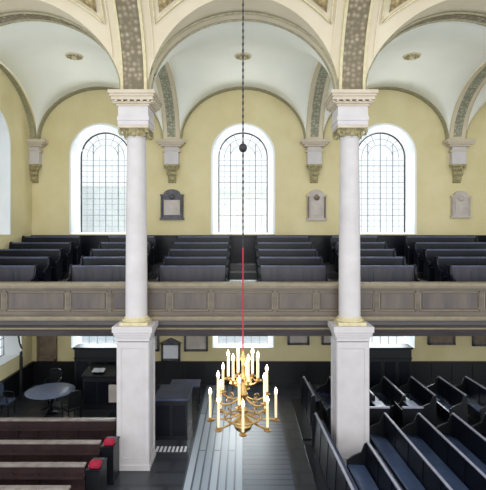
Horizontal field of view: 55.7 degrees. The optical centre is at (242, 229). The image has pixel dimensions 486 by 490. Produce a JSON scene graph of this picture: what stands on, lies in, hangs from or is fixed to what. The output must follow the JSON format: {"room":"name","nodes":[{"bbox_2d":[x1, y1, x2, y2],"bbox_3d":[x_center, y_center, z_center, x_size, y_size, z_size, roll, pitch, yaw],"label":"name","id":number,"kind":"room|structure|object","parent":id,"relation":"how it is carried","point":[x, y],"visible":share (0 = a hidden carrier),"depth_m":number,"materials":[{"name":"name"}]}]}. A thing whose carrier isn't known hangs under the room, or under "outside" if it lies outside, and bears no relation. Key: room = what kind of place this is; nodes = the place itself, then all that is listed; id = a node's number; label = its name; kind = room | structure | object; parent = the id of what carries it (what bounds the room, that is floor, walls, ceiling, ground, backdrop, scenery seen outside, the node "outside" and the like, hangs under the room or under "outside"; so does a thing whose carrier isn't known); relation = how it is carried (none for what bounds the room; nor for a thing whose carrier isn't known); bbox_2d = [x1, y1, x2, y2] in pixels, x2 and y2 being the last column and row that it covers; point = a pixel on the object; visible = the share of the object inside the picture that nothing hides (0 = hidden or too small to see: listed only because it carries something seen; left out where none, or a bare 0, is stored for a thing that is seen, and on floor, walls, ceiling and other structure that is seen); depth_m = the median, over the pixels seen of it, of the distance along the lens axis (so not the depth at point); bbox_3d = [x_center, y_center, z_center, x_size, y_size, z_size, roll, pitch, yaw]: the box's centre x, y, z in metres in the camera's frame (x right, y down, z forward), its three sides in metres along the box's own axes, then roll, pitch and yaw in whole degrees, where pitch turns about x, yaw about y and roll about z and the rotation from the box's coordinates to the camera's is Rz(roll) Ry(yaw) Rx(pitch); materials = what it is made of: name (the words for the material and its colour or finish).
{"room":"house of worship","nodes":[
{"label":"house of worship","id":0,"kind":"room"},
{"bbox_2d":[0,69,31,380],"bbox_3d":[-8.200,0.000,14.780,0.001,12.000,6.240,0,0,0],"label":"wall","id":1,"kind":"structure","parent":0,"point":[12,109],"depth_m":16.73,"materials":[{"name":"yellow paint"}]},
{"bbox_2d":[0,111,10,234],"bbox_3d":[-8.512,-2.000,14.950,0.675,4.320,2.500,0,0,0],"label":"window","id":2,"kind":"structure","parent":1,"relation":"in","point":[5,142],"depth_m":16.08,"materials":[{"name":"white paint"}]},
{"bbox_2d":[0,336,22,398],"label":"window","id":3,"kind":"structure","parent":1,"relation":"in","point":[10,347],"depth_m":16.80,"materials":[{"name":"white glass"}]},
{"bbox_2d":[0,362,33,408],"bbox_3d":[-8.150,5.550,15.100,0.100,0.900,5.400,0,0,0],"label":"trim","id":4,"kind":"structure","parent":1,"relation":"attached to","point":[11,382],"depth_m":16.53,"materials":[{"name":"black wood"}]},
{"bbox_2d":[0,61,34,138],"bbox_3d":[-8.100,-4.515,14.950,0.200,2.150,5.500,0,0,0],"label":"trim","id":5,"kind":"structure","parent":1,"relation":"attached to","point":[4,68],"depth_m":16.92,"materials":[{"name":"beige paint"}]},
{"bbox_2d":[0,21,162,131],"bbox_3d":[-5.500,-4.572,14.980,4.860,2.225,5.840,0,0,0],"label":"vault","id":6,"kind":"object","parent":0,"point":[34,52],"visible":0.65,"depth_m":15.37,"materials":[{"name":"paint"}]},
{"bbox_2d":[0,0,485,80],"bbox_3d":[2.754,-5.435,8.855,21.452,3.950,5.710,0,0,0],"label":"ceiling","id":7,"kind":"structure","parent":0,"point":[186,13],"depth_m":11.21,"materials":[{"name":"beige paint"}]},
{"bbox_2d":[69,0,105,24],"bbox_3d":[-5.500,-5.943,9.900,4.340,1.920,2.574,0,0,0],"label":"ceiling panel","id":8,"kind":"object","parent":7,"relation":"attached to","point":[91,3],"visible":1,"depth_m":10.92,"materials":[{"name":"beige paint"}]},
{"bbox_2d":[104,0,153,88],"bbox_3d":[-2.750,-5.429,9.032,1.060,3.862,5.276,0,0,0],"label":"trim","id":9,"kind":"structure","parent":7,"relation":"attached to","point":[128,15],"depth_m":11.33,"materials":[{"name":"beige paint"}]},
{"bbox_2d":[206,0,279,436],"bbox_3d":[0.000,-2.025,7.000,1.044,10.350,1.042,0,0,-22],"label":"chandelier","id":10,"kind":"object","parent":7,"relation":"hanging from","point":[242,423],"visible":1,"depth_m":6.98,"materials":[{"name":"gold metal"}]},
{"bbox_2d":[151,0,334,23],"bbox_3d":[0.000,-5.943,9.900,4.340,1.920,2.574,0,0,0],"label":"ceiling panel","id":11,"kind":"object","parent":7,"relation":"attached to","point":[162,3],"visible":1,"depth_m":10.91,"materials":[{"name":"beige paint"}]},
{"bbox_2d":[332,0,381,88],"bbox_3d":[2.750,-5.429,9.032,1.060,3.862,5.276,0,0,0],"label":"trim","id":12,"kind":"structure","parent":7,"relation":"attached to","point":[357,15],"depth_m":11.33,"materials":[{"name":"beige paint"}]},
{"bbox_2d":[380,0,416,24],"bbox_3d":[5.500,-5.943,9.900,4.340,1.920,2.574,0,0,0],"label":"ceiling panel","id":13,"kind":"object","parent":7,"relation":"attached to","point":[394,3],"visible":1,"depth_m":10.92,"materials":[{"name":"beige paint"}]},
{"bbox_2d":[154,21,331,131],"bbox_3d":[0.000,-4.572,14.980,4.860,2.225,5.840,0,0,0],"label":"vault","id":14,"kind":"object","parent":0,"point":[203,64],"visible":0.85,"depth_m":15.38,"materials":[{"name":"paint"}]},
{"bbox_2d":[0,385,485,489],"bbox_3d":[2.500,6.094,7.450,21.400,0.212,20.900,0,0,0],"label":"floor","id":15,"kind":"structure","parent":0,"point":[167,471],"depth_m":12.52,"materials":[{"name":"wood"}]},
{"bbox_2d":[0,485,70,489],"bbox_3d":[-5.735,5.500,9.095,4.730,1.000,0.610,0,0,0],"label":"pew","id":16,"kind":"object","parent":15,"relation":"on","point":[2,487],"visible":1,"depth_m":8.93,"materials":[{"name":"red wood"}]},
{"bbox_2d":[0,462,86,489],"bbox_3d":[-5.735,5.500,9.995,4.730,1.000,0.610,0,0,0],"label":"pew","id":17,"kind":"object","parent":15,"relation":"on","point":[73,474],"visible":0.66,"depth_m":9.80,"materials":[{"name":"red wood"}]},
{"bbox_2d":[24,383,74,417],"bbox_3d":[-6.300,5.619,15.050,1.540,0.758,1.540,0,0,0],"label":"round table","id":18,"kind":"object","parent":15,"relation":"on","point":[49,391],"visible":0.92,"depth_m":14.98,"materials":[{"name":"black wood"}]},
{"bbox_2d":[0,440,101,467],"bbox_3d":[-5.735,5.500,11.045,4.730,1.000,0.610,0,0,0],"label":"pew","id":19,"kind":"object","parent":15,"relation":"on","point":[10,450],"visible":0.46,"depth_m":10.86,"materials":[{"name":"red wood"}]},
{"bbox_2d":[0,418,116,444],"bbox_3d":[-5.735,5.500,12.345,4.730,1.000,0.610,0,0,0],"label":"pew","id":20,"kind":"object","parent":15,"relation":"on","point":[10,428],"visible":0.58,"depth_m":12.15,"materials":[{"name":"red wood"}]},
{"bbox_2d":[61,390,81,417],"bbox_3d":[-5.335,5.486,14.337,0.480,1.032,0.536,0,0,42],"label":"chair","id":21,"kind":"object","parent":15,"relation":"on","point":[74,398],"visible":0.91,"depth_m":14.20,"materials":[{"name":"black wood"}]},
{"bbox_2d":[73,344,116,396],"bbox_3d":[-5.225,5.105,16.745,1.730,1.790,0.590,0,0,0],"label":"screen","id":22,"kind":"object","parent":15,"relation":"on","point":[84,354],"visible":0.5,"depth_m":16.50,"materials":[{"name":"black wood"}]},
{"bbox_2d":[85,457,106,489],"bbox_3d":[-3.200,5.550,10.040,0.320,0.900,0.560,0,0,0],"label":"pew end","id":23,"kind":"object","parent":15,"relation":"on","point":[96,478],"visible":0.92,"depth_m":9.78,"materials":[{"name":"black wood"}]},
{"bbox_2d":[81,364,116,408],"bbox_3d":[-4.650,5.351,15.730,1.520,1.299,0.780,0,0,0],"label":"desk","id":24,"kind":"object","parent":15,"relation":"on","point":[95,384],"visible":0.74,"depth_m":15.38,"materials":[{"name":"black wood"}]},
{"bbox_2d":[100,436,119,484],"bbox_3d":[-3.200,5.550,11.090,0.320,0.900,0.560,0,0,0],"label":"pew end","id":25,"kind":"object","parent":15,"relation":"on","point":[111,452],"visible":0.82,"depth_m":10.84,"materials":[{"name":"black wood"}]},
{"bbox_2d":[108,89,162,470],"bbox_3d":[-2.750,1.270,11.880,1.160,9.460,1.160,0,0,0],"label":"column","id":26,"kind":"structure","parent":15,"relation":"on","point":[134,335],"depth_m":11.51,"materials":[{"name":"grey stone"}]},
{"bbox_2d":[0,12,120,88],"bbox_3d":[-5.500,-4.664,11.860,5.559,2.412,0.470,0,0,0],"label":"trim","id":27,"kind":"structure","parent":26,"relation":"on","point":[14,17],"depth_m":11.83,"materials":[{"name":"beige paint"}]},
{"bbox_2d":[147,12,338,88],"bbox_3d":[0.000,-4.664,11.860,5.559,2.412,0.470,0,0,0],"label":"trim","id":28,"kind":"structure","parent":26,"relation":"on","point":[199,25],"depth_m":11.84,"materials":[{"name":"beige paint"}]},
{"bbox_2d":[155,384,192,439],"bbox_3d":[-2.050,5.415,13.750,1.000,1.170,1.280,0,0,0],"label":"desk","id":29,"kind":"object","parent":15,"relation":"on","point":[173,402],"visible":0.95,"depth_m":13.15,"materials":[{"name":"black wood"}]},
{"bbox_2d":[323,89,377,464],"bbox_3d":[2.750,1.270,11.880,1.160,9.460,1.160,0,0,0],"label":"column","id":30,"kind":"structure","parent":15,"relation":"on","point":[351,335],"depth_m":11.51,"materials":[{"name":"grey stone"}]},
{"bbox_2d":[365,12,485,88],"bbox_3d":[5.500,-4.664,11.860,5.559,2.412,0.470,0,0,0],"label":"trim","id":31,"kind":"structure","parent":30,"relation":"on","point":[471,17],"depth_m":11.83,"materials":[{"name":"beige paint"}]},
{"bbox_2d":[291,399,477,489],"bbox_3d":[5.600,5.970,11.700,7.800,0.060,9.000,0,0,0],"label":"platform","id":32,"kind":"object","parent":15,"relation":"on","point":[319,478],"visible":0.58,"depth_m":13.63,"materials":[{"name":"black wood"}]},
{"bbox_2d":[301,376,319,425],"bbox_3d":[2.159,5.473,14.873,0.300,0.935,1.820,0,0,-2],"label":"pew","id":33,"kind":"object","parent":32,"relation":"on","point":[309,397],"visible":0.94,"depth_m":14.73,"materials":[{"name":"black wood"}]},
{"bbox_2d":[316,376,330,425],"bbox_3d":[2.864,5.473,14.866,0.690,0.935,1.820,0,0,-2],"label":"pew","id":34,"kind":"object","parent":32,"relation":"on","point":[323,392],"visible":0.41,"depth_m":15.25,"materials":[{"name":"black wood"}]},
{"bbox_2d":[312,413,357,489],"bbox_3d":[2.120,5.473,10.097,0.300,0.935,5.070,0,0,-2],"label":"pew","id":35,"kind":"object","parent":32,"relation":"on","point":[337,475],"visible":1,"depth_m":10.80,"materials":[{"name":"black wood"}]},
{"bbox_2d":[346,441,402,489],"bbox_3d":[2.856,5.473,9.240,0.690,0.935,3.370,0,0,-2],"label":"pew","id":36,"kind":"object","parent":32,"relation":"on","point":[368,470],"visible":0.91,"depth_m":10.27,"materials":[{"name":"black wood"}]},
{"bbox_2d":[369,401,389,426],"bbox_3d":[3.880,5.490,13.465,0.600,0.900,0.770,0,0,0],"label":"desk","id":37,"kind":"object","parent":32,"relation":"on","point":[375,412],"visible":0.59,"depth_m":13.10,"materials":[{"name":"black wood"}]},
{"bbox_2d":[370,376,409,420],"bbox_3d":[4.714,5.473,14.866,0.690,0.935,1.820,0,0,-2],"label":"pew","id":38,"kind":"object","parent":32,"relation":"on","point":[385,391],"visible":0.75,"depth_m":14.97,"materials":[{"name":"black wood"}]},
{"bbox_2d":[394,401,423,428],"bbox_3d":[4.840,5.490,13.465,0.600,0.900,0.770,0,0,0],"label":"desk","id":39,"kind":"object","parent":32,"relation":"on","point":[403,417],"visible":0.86,"depth_m":13.14,"materials":[{"name":"black wood"}]},
{"bbox_2d":[369,413,452,489],"bbox_3d":[3.825,5.473,10.090,0.690,0.935,5.070,0,0,-2],"label":"pew","id":40,"kind":"object","parent":32,"relation":"on","point":[408,465],"visible":0.84,"depth_m":10.85,"materials":[{"name":"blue wood"}]},
{"bbox_2d":[398,376,439,425],"bbox_3d":[5.644,5.473,14.866,0.690,0.935,1.820,0,0,-2],"label":"pew","id":41,"kind":"object","parent":32,"relation":"on","point":[414,390],"visible":0.7,"depth_m":14.69,"materials":[{"name":"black wood"}]},
{"bbox_2d":[401,413,485,489],"bbox_3d":[4.755,5.473,10.090,0.690,0.935,5.070,0,0,-2],"label":"pew","id":42,"kind":"object","parent":32,"relation":"on","point":[456,469],"visible":0.86,"depth_m":10.88,"materials":[{"name":"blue wood"}]},
{"bbox_2d":[427,376,470,423],"bbox_3d":[6.584,5.473,14.866,0.690,0.935,1.820,0,0,-2],"label":"pew","id":43,"kind":"object","parent":32,"relation":"on","point":[452,400],"visible":0.77,"depth_m":14.64,"materials":[{"name":"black wood"}]},
{"bbox_2d":[436,413,485,474],"bbox_3d":[5.685,5.473,10.090,0.690,0.935,5.070,0,0,-2],"label":"pew","id":44,"kind":"object","parent":32,"relation":"on","point":[471,443],"visible":0.67,"depth_m":11.72,"materials":[{"name":"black wood"}]},
{"bbox_2d":[455,376,485,422],"bbox_3d":[7.514,5.473,14.866,0.690,0.935,1.820,0,0,-2],"label":"pew","id":45,"kind":"object","parent":32,"relation":"on","point":[474,391],"visible":0.71,"depth_m":14.83,"materials":[{"name":"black wood"}]},
{"bbox_2d":[369,344,412,388],"bbox_3d":[5.275,5.105,16.745,1.630,1.790,0.590,0,0,0],"label":"screen","id":46,"kind":"object","parent":15,"relation":"on","point":[391,361],"visible":0.55,"depth_m":16.48,"materials":[{"name":"black wood"}]},
{"bbox_2d":[63,271,422,278],"bbox_3d":[2.500,2.050,16.000,21.400,1.200,0.900,0,0,0],"label":"floor","id":47,"kind":"structure","parent":0,"point":[153,274],"depth_m":15.55,"materials":[{"name":"black wood"}]},
{"bbox_2d":[9,242,72,272],"bbox_3d":[-7.025,0.930,15.910,2.150,1.040,0.620,0,0,0],"label":"pew","id":48,"kind":"object","parent":47,"relation":"on","point":[67,247],"visible":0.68,"depth_m":15.99,"materials":[{"name":"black wood"}]},
{"bbox_2d":[98,242,150,272],"bbox_3d":[-4.100,0.930,15.910,1.800,1.040,0.620,0,0,0],"label":"pew","id":49,"kind":"object","parent":47,"relation":"on","point":[102,245],"visible":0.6,"depth_m":15.97,"materials":[{"name":"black wood"}]},
{"bbox_2d":[172,242,229,272],"bbox_3d":[-1.450,0.930,15.910,2.000,1.040,0.620,0,0,0],"label":"pew","id":50,"kind":"object","parent":47,"relation":"on","point":[175,245],"visible":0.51,"depth_m":15.99,"materials":[{"name":"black wood"}]},
{"bbox_2d":[256,242,313,272],"bbox_3d":[1.450,0.930,15.910,2.000,1.040,0.620,0,0,0],"label":"pew","id":51,"kind":"object","parent":47,"relation":"on","point":[259,245],"visible":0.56,"depth_m":15.99,"materials":[{"name":"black wood"}]},
{"bbox_2d":[335,242,387,272],"bbox_3d":[4.100,0.930,15.910,1.800,1.040,0.620,0,0,0],"label":"pew","id":52,"kind":"object","parent":47,"relation":"on","point":[363,245],"visible":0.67,"depth_m":15.97,"materials":[{"name":"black wood"}]},
{"bbox_2d":[413,242,485,272],"bbox_3d":[7.275,0.930,15.910,2.650,1.040,0.620,0,0,0],"label":"pew","id":53,"kind":"object","parent":47,"relation":"on","point":[418,247],"visible":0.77,"depth_m":15.99,"materials":[{"name":"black wood"}]},
{"bbox_2d":[79,262,406,270],"bbox_3d":[2.500,1.950,17.175,21.400,1.400,1.450,0,0,0],"label":"floor","id":54,"kind":"structure","parent":0,"point":[235,266],"depth_m":16.45,"materials":[{"name":"black wood"}]},
{"bbox_2d":[21,236,81,264],"bbox_3d":[-7.025,0.730,16.740,2.150,1.040,0.480,0,0,0],"label":"pew","id":55,"kind":"object","parent":54,"relation":"on","point":[77,240],"visible":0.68,"depth_m":16.88,"materials":[{"name":"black wood"}]},
{"bbox_2d":[106,236,155,264],"bbox_3d":[-4.100,0.730,16.740,1.800,1.040,0.480,0,0,0],"label":"pew","id":56,"kind":"object","parent":54,"relation":"on","point":[152,239],"visible":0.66,"depth_m":16.87,"materials":[{"name":"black wood"}]},
{"bbox_2d":[176,236,230,264],"bbox_3d":[-1.450,0.730,16.740,2.000,1.040,0.480,0,0,0],"label":"pew","id":57,"kind":"object","parent":54,"relation":"on","point":[178,238],"visible":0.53,"depth_m":16.88,"materials":[{"name":"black wood"}]},
{"bbox_2d":[255,236,309,264],"bbox_3d":[1.450,0.730,16.740,2.000,1.040,0.480,0,0,0],"label":"pew","id":58,"kind":"object","parent":54,"relation":"on","point":[257,238],"visible":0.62,"depth_m":16.88,"materials":[{"name":"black wood"}]},
{"bbox_2d":[330,236,379,264],"bbox_3d":[4.100,0.730,16.740,1.800,1.040,0.480,0,0,0],"label":"pew","id":59,"kind":"object","parent":54,"relation":"on","point":[333,239],"visible":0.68,"depth_m":16.87,"materials":[{"name":"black wood"}]},
{"bbox_2d":[404,236,477,264],"bbox_3d":[7.275,0.730,16.740,2.650,1.040,0.480,0,0,0],"label":"pew","id":60,"kind":"object","parent":54,"relation":"on","point":[408,240],"visible":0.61,"depth_m":16.88,"materials":[{"name":"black wood"}]},
{"bbox_2d":[51,279,434,281],"bbox_3d":[2.500,2.150,15.100,21.400,1.000,0.900,0,0,0],"label":"floor","id":61,"kind":"structure","parent":0,"point":[63,280],"depth_m":15.03,"materials":[{"name":"grey wood"}]},
{"bbox_2d":[0,249,62,280],"bbox_3d":[-7.025,1.130,15.010,2.150,1.040,0.620,0,0,0],"label":"pew","id":62,"kind":"object","parent":61,"relation":"on","point":[56,255],"visible":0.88,"depth_m":15.08,"materials":[{"name":"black wood"}]},
{"bbox_2d":[90,249,125,256],"bbox_3d":[-4.100,1.130,15.010,1.800,1.040,0.620,0,0,0],"label":"pew","id":63,"kind":"object","parent":61,"relation":"on","point":[93,252],"visible":0.22,"depth_m":15.08,"materials":[{"name":"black wood"}]},
{"bbox_2d":[168,249,228,280],"bbox_3d":[-1.450,1.130,15.010,2.000,1.040,0.620,0,0,0],"label":"pew","id":64,"kind":"object","parent":61,"relation":"on","point":[171,252],"visible":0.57,"depth_m":15.08,"materials":[{"name":"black wood"}]},
{"bbox_2d":[257,249,317,280],"bbox_3d":[1.450,1.130,15.010,2.000,1.040,0.620,0,0,0],"label":"pew","id":65,"kind":"object","parent":61,"relation":"on","point":[260,252],"visible":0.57,"depth_m":15.08,"materials":[{"name":"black wood"}]},
{"bbox_2d":[360,249,395,256],"bbox_3d":[4.100,1.130,15.010,1.800,1.040,0.620,0,0,0],"label":"pew","id":66,"kind":"object","parent":61,"relation":"on","point":[363,252],"visible":0.28,"depth_m":15.08,"materials":[{"name":"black wood"}]},
{"bbox_2d":[423,249,485,280],"bbox_3d":[7.275,1.130,15.010,2.650,1.040,0.620,0,0,0],"label":"pew","id":67,"kind":"object","parent":61,"relation":"on","point":[429,255],"visible":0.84,"depth_m":15.08,"materials":[{"name":"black wood"}]},
{"bbox_2d":[32,90,485,360],"bbox_3d":[2.500,0.000,17.900,21.400,12.000,0.001,0,0,0],"label":"wall","id":68,"kind":"structure","parent":0,"point":[50,196],"depth_m":17.90,"materials":[{"name":"yellow paint"}]},
{"bbox_2d":[27,139,48,182],"bbox_3d":[-8.100,-2.640,17.670,1.080,1.640,0.460,0,0,0],"label":"corbel","id":69,"kind":"object","parent":68,"relation":"attached to","point":[35,145],"visible":0.77,"depth_m":17.65,"materials":[{"name":"stone"}]},
{"bbox_2d":[37,336,56,360],"bbox_3d":[-7.600,4.485,17.840,0.760,1.170,0.120,0,0,0],"label":"framed plaque","id":70,"kind":"object","parent":68,"relation":"attached to","point":[46,345],"visible":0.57,"depth_m":17.82,"materials":[{"name":"brown wood"}]},
{"bbox_2d":[69,123,126,233],"bbox_3d":[-5.500,-2.000,18.212,2.500,4.320,0.675,0,0,0],"label":"window","id":71,"kind":"structure","parent":68,"relation":"in","point":[81,139],"depth_m":18.25,"materials":[{"name":"white paint"}]},
{"bbox_2d":[37,86,162,138],"bbox_3d":[-5.500,-4.489,17.790,4.860,2.063,0.220,0,0,0],"label":"trim","id":72,"kind":"structure","parent":68,"relation":"attached to","point":[73,93],"depth_m":17.74,"materials":[{"name":"beige paint"}]},
{"bbox_2d":[160,338,181,360],"bbox_3d":[-2.800,4.625,17.830,0.840,0.890,0.140,0,0,0],"label":"framed plaque","id":73,"kind":"object","parent":68,"relation":"attached to","point":[170,348],"visible":1,"depth_m":17.82,"materials":[{"name":"black stone"}]},
{"bbox_2d":[156,139,185,182],"bbox_3d":[-2.750,-2.640,17.670,1.080,1.640,0.460,0,0,0],"label":"corbel","id":74,"kind":"object","parent":68,"relation":"attached to","point":[171,147],"visible":1,"depth_m":17.65,"materials":[{"name":"stone"}]},
{"bbox_2d":[155,61,179,138],"bbox_3d":[-2.750,-4.547,14.950,0.664,2.286,5.544,0,0,0],"label":"trim","id":75,"kind":"structure","parent":74,"relation":"on","point":[165,83],"depth_m":17.05,"materials":[{"name":"beige paint"}]},
{"bbox_2d":[160,189,183,219],"bbox_3d":[-2.750,-0.985,17.820,0.940,1.190,0.160,0,0,0],"label":"tablet","id":76,"kind":"object","parent":68,"relation":"attached to","point":[172,200],"visible":1,"depth_m":17.78,"materials":[{"name":"black stone"}]},
{"bbox_2d":[184,336,207,351],"bbox_3d":[-1.820,4.300,17.840,0.920,0.800,0.120,0,0,0],"label":"framed plaque","id":77,"kind":"object","parent":68,"relation":"attached to","point":[191,343],"visible":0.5,"depth_m":17.82,"materials":[{"name":"black stone"}]},
{"bbox_2d":[211,123,274,233],"bbox_3d":[0.000,-2.000,18.212,2.500,4.320,0.675,0,0,0],"label":"window","id":78,"kind":"structure","parent":68,"relation":"in","point":[224,135],"depth_m":18.16,"materials":[{"name":"white paint"}]},
{"bbox_2d":[180,86,305,138],"bbox_3d":[0.000,-4.489,17.790,4.860,2.063,0.220,0,0,0],"label":"trim","id":79,"kind":"structure","parent":68,"relation":"attached to","point":[240,87],"depth_m":17.74,"materials":[{"name":"beige paint"}]},
{"bbox_2d":[213,336,272,347],"bbox_3d":[0.000,3.741,18.225,2.360,1.682,0.650,0,0,0],"label":"window","id":80,"kind":"structure","parent":68,"relation":"in","point":[216,344],"depth_m":18.19,"materials":[{"name":"white paint"}]},
{"bbox_2d":[31,235,485,261],"bbox_3d":[2.500,0.750,17.830,21.400,1.100,0.140,0,0,0],"label":"trim","id":81,"kind":"structure","parent":68,"relation":"attached to","point":[163,242],"depth_m":17.82,"materials":[{"name":"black wood"}]},
{"bbox_2d":[32,361,485,384],"bbox_3d":[2.500,5.550,17.850,21.400,0.900,0.100,0,0,0],"label":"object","id":82,"kind":"structure","parent":68,"relation":"attached to","point":[279,372],"depth_m":17.84,"materials":[{"name":"black wood"}]},
{"bbox_2d":[300,139,329,182],"bbox_3d":[2.750,-2.640,17.670,1.080,1.640,0.460,0,0,0],"label":"corbel","id":83,"kind":"object","parent":68,"relation":"attached to","point":[314,147],"visible":1,"depth_m":17.65,"materials":[{"name":"stone"}]},
{"bbox_2d":[306,61,330,138],"bbox_3d":[2.750,-4.547,14.950,0.664,2.286,5.544,0,0,0],"label":"trim","id":84,"kind":"structure","parent":83,"relation":"on","point":[320,83],"depth_m":17.05,"materials":[{"name":"beige paint"}]},
{"bbox_2d":[306,190,326,219],"bbox_3d":[2.850,-0.965,17.820,0.800,1.190,0.160,0,0,0],"label":"tablet","id":85,"kind":"object","parent":68,"relation":"attached to","point":[316,200],"visible":1,"depth_m":17.78,"materials":[{"name":"stone"}]},
{"bbox_2d":[323,86,448,139],"bbox_3d":[5.500,-4.489,17.790,4.860,2.063,0.220,0,0,0],"label":"trim","id":86,"kind":"structure","parent":68,"relation":"attached to","point":[412,93],"depth_m":17.74,"materials":[{"name":"beige paint"}]},
{"bbox_2d":[359,123,416,233],"bbox_3d":[5.500,-2.000,18.212,2.500,4.320,0.675,0,0,0],"label":"window","id":87,"kind":"structure","parent":68,"relation":"in","point":[404,139],"depth_m":18.25,"materials":[{"name":"white paint"}]},
{"bbox_2d":[427,336,455,344],"bbox_3d":[7.700,4.125,17.840,1.050,0.650,0.120,0,0,0],"label":"framed plaque","id":88,"kind":"object","parent":68,"relation":"attached to","point":[431,340],"visible":0.55,"depth_m":17.82,"materials":[{"name":"brown wood"}]},
{"bbox_2d":[442,139,475,182],"bbox_3d":[8.300,-2.640,17.670,1.080,1.640,0.460,0,0,0],"label":"corbel","id":89,"kind":"object","parent":68,"relation":"attached to","point":[457,151],"visible":1,"depth_m":17.65,"materials":[{"name":"stone"}]},
{"bbox_2d":[450,191,471,217],"bbox_3d":[8.450,-0.995,17.820,0.800,1.050,0.160,0,0,0],"label":"tablet","id":90,"kind":"object","parent":68,"relation":"attached to","point":[460,200],"visible":1,"depth_m":17.78,"materials":[{"name":"stone"}]},
{"bbox_2d":[323,21,485,131],"bbox_3d":[5.500,-4.572,14.980,4.860,2.225,5.840,0,0,0],"label":"vault","id":91,"kind":"object","parent":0,"point":[451,52],"visible":0.69,"depth_m":15.36,"materials":[{"name":"paint"}]},
{"bbox_2d":[449,61,485,138],"bbox_3d":[8.250,-4.547,14.950,0.664,2.286,5.544,0,0,0],"label":"trim","id":92,"kind":"structure","parent":91,"relation":"attached to","point":[473,86],"depth_m":17.07,"materials":[{"name":"beige paint"}]},
{"bbox_2d":[467,83,485,128],"bbox_3d":[11.000,-4.572,14.980,4.860,2.225,5.840,0,0,0],"label":"vault","id":93,"kind":"object","parent":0,"point":[480,100],"visible":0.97,"depth_m":17.12,"materials":[{"name":"paint"}]},
{"bbox_3d":[2.500,2.350,13.075,21.400,0.600,1.350,0,0,0],"label":"floor","id":94,"kind":"structure","parent":0,"visible":0},
{"bbox_2d":[0,265,38,281],"bbox_3d":[-7.025,1.530,13.210,2.150,1.040,0.620,0,0,0],"label":"pew","id":95,"kind":"object","parent":94,"relation":"on","point":[8,273],"visible":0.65,"depth_m":13.30,"materials":[{"name":"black wood"}]},
{"bbox_2d":[65,265,125,281],"bbox_3d":[-4.100,1.530,13.210,1.800,1.040,0.620,0,0,0],"label":"pew","id":96,"kind":"object","parent":94,"relation":"on","point":[77,273],"visible":0.33,"depth_m":13.30,"materials":[{"name":"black wood"}]},
{"bbox_2d":[156,265,227,281],"bbox_3d":[-1.450,1.530,13.210,2.000,1.040,0.620,0,0,0],"label":"pew","id":97,"kind":"object","parent":94,"relation":"on","point":[166,273],"visible":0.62,"depth_m":13.30,"materials":[{"name":"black wood"}]},
{"bbox_2d":[0,282,485,335],"bbox_3d":[2.500,2.100,12.245,21.400,1.400,0.430,0,0,0],"label":"parapet","id":98,"kind":"object","parent":94,"relation":"attached to","point":[26,308],"visible":0.97,"depth_m":12.22,"materials":[{"name":"brown wood"}]},
{"bbox_2d":[258,265,329,281],"bbox_3d":[1.450,1.530,13.210,2.000,1.040,0.620,0,0,0],"label":"pew","id":99,"kind":"object","parent":94,"relation":"on","point":[266,273],"visible":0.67,"depth_m":13.30,"materials":[{"name":"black wood"}]},
{"bbox_2d":[360,265,420,281],"bbox_3d":[4.100,1.530,13.210,1.800,1.040,0.620,0,0,0],"label":"pew","id":100,"kind":"object","parent":94,"relation":"on","point":[368,273],"visible":0.31,"depth_m":13.30,"materials":[{"name":"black wood"}]},
{"bbox_2d":[447,265,485,281],"bbox_3d":[7.275,1.530,13.210,2.650,1.040,0.620,0,0,0],"label":"pew","id":101,"kind":"object","parent":94,"relation":"on","point":[456,273],"visible":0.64,"depth_m":13.30,"materials":[{"name":"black wood"}]},
{"bbox_3d":[2.500,2.250,14.200,21.400,0.800,0.900,0,0,0],"label":"floor","id":102,"kind":"structure","parent":0,"visible":0},
{"bbox_2d":[0,256,51,281],"bbox_3d":[-7.025,1.330,14.110,2.150,1.040,0.620,0,0,0],"label":"pew","id":103,"kind":"object","parent":102,"relation":"on","point":[44,263],"visible":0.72,"depth_m":14.18,"materials":[{"name":"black wood"}]},
{"bbox_2d":[80,256,125,264],"bbox_3d":[-4.100,1.330,14.110,1.800,1.040,0.620,0,0,0],"label":"pew","id":104,"kind":"object","parent":102,"relation":"on","point":[83,260],"visible":0.28,"depth_m":14.18,"materials":[{"name":"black wood"}]},
{"bbox_2d":[163,256,227,264],"bbox_3d":[-1.450,1.330,14.110,2.000,1.040,0.620,0,0,0],"label":"pew","id":105,"kind":"object","parent":102,"relation":"on","point":[166,260],"visible":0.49,"depth_m":14.18,"materials":[{"name":"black wood"}]},
{"bbox_2d":[258,256,322,264],"bbox_3d":[1.450,1.330,14.110,2.000,1.040,0.620,0,0,0],"label":"pew","id":106,"kind":"object","parent":102,"relation":"on","point":[261,260],"visible":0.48,"depth_m":14.18,"materials":[{"name":"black wood"}]},
{"bbox_2d":[360,256,405,264],"bbox_3d":[4.100,1.330,14.110,1.800,1.040,0.620,0,0,0],"label":"pew","id":107,"kind":"object","parent":102,"relation":"on","point":[363,260],"visible":0.27,"depth_m":14.18,"materials":[{"name":"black wood"}]},
{"bbox_2d":[434,256,485,281],"bbox_3d":[7.275,1.330,14.110,2.650,1.040,0.620,0,0,0],"label":"pew","id":108,"kind":"object","parent":102,"relation":"on","point":[441,263],"visible":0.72,"depth_m":14.18,"materials":[{"name":"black wood"}]},
{"label":"outside","id":109,"kind":"structure","parent":0,"visible":0},
{"bbox_2d":[82,186,125,342],"bbox_3d":[-8.600,2.700,29.985,4.000,10.600,6.030,0,0,0],"label":"building","id":110,"kind":"structure","parent":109,"point":[87,191],"depth_m":27.00,"materials":[{"name":"glass"}]},
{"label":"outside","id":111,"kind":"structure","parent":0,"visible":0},
{"bbox_2d":[218,189,267,342],"bbox_3d":[1.350,2.800,29.985,5.700,10.400,6.030,0,0,0],"label":"building","id":112,"kind":"structure","parent":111,"point":[224,194],"depth_m":27.00,"materials":[{"name":"glass"}]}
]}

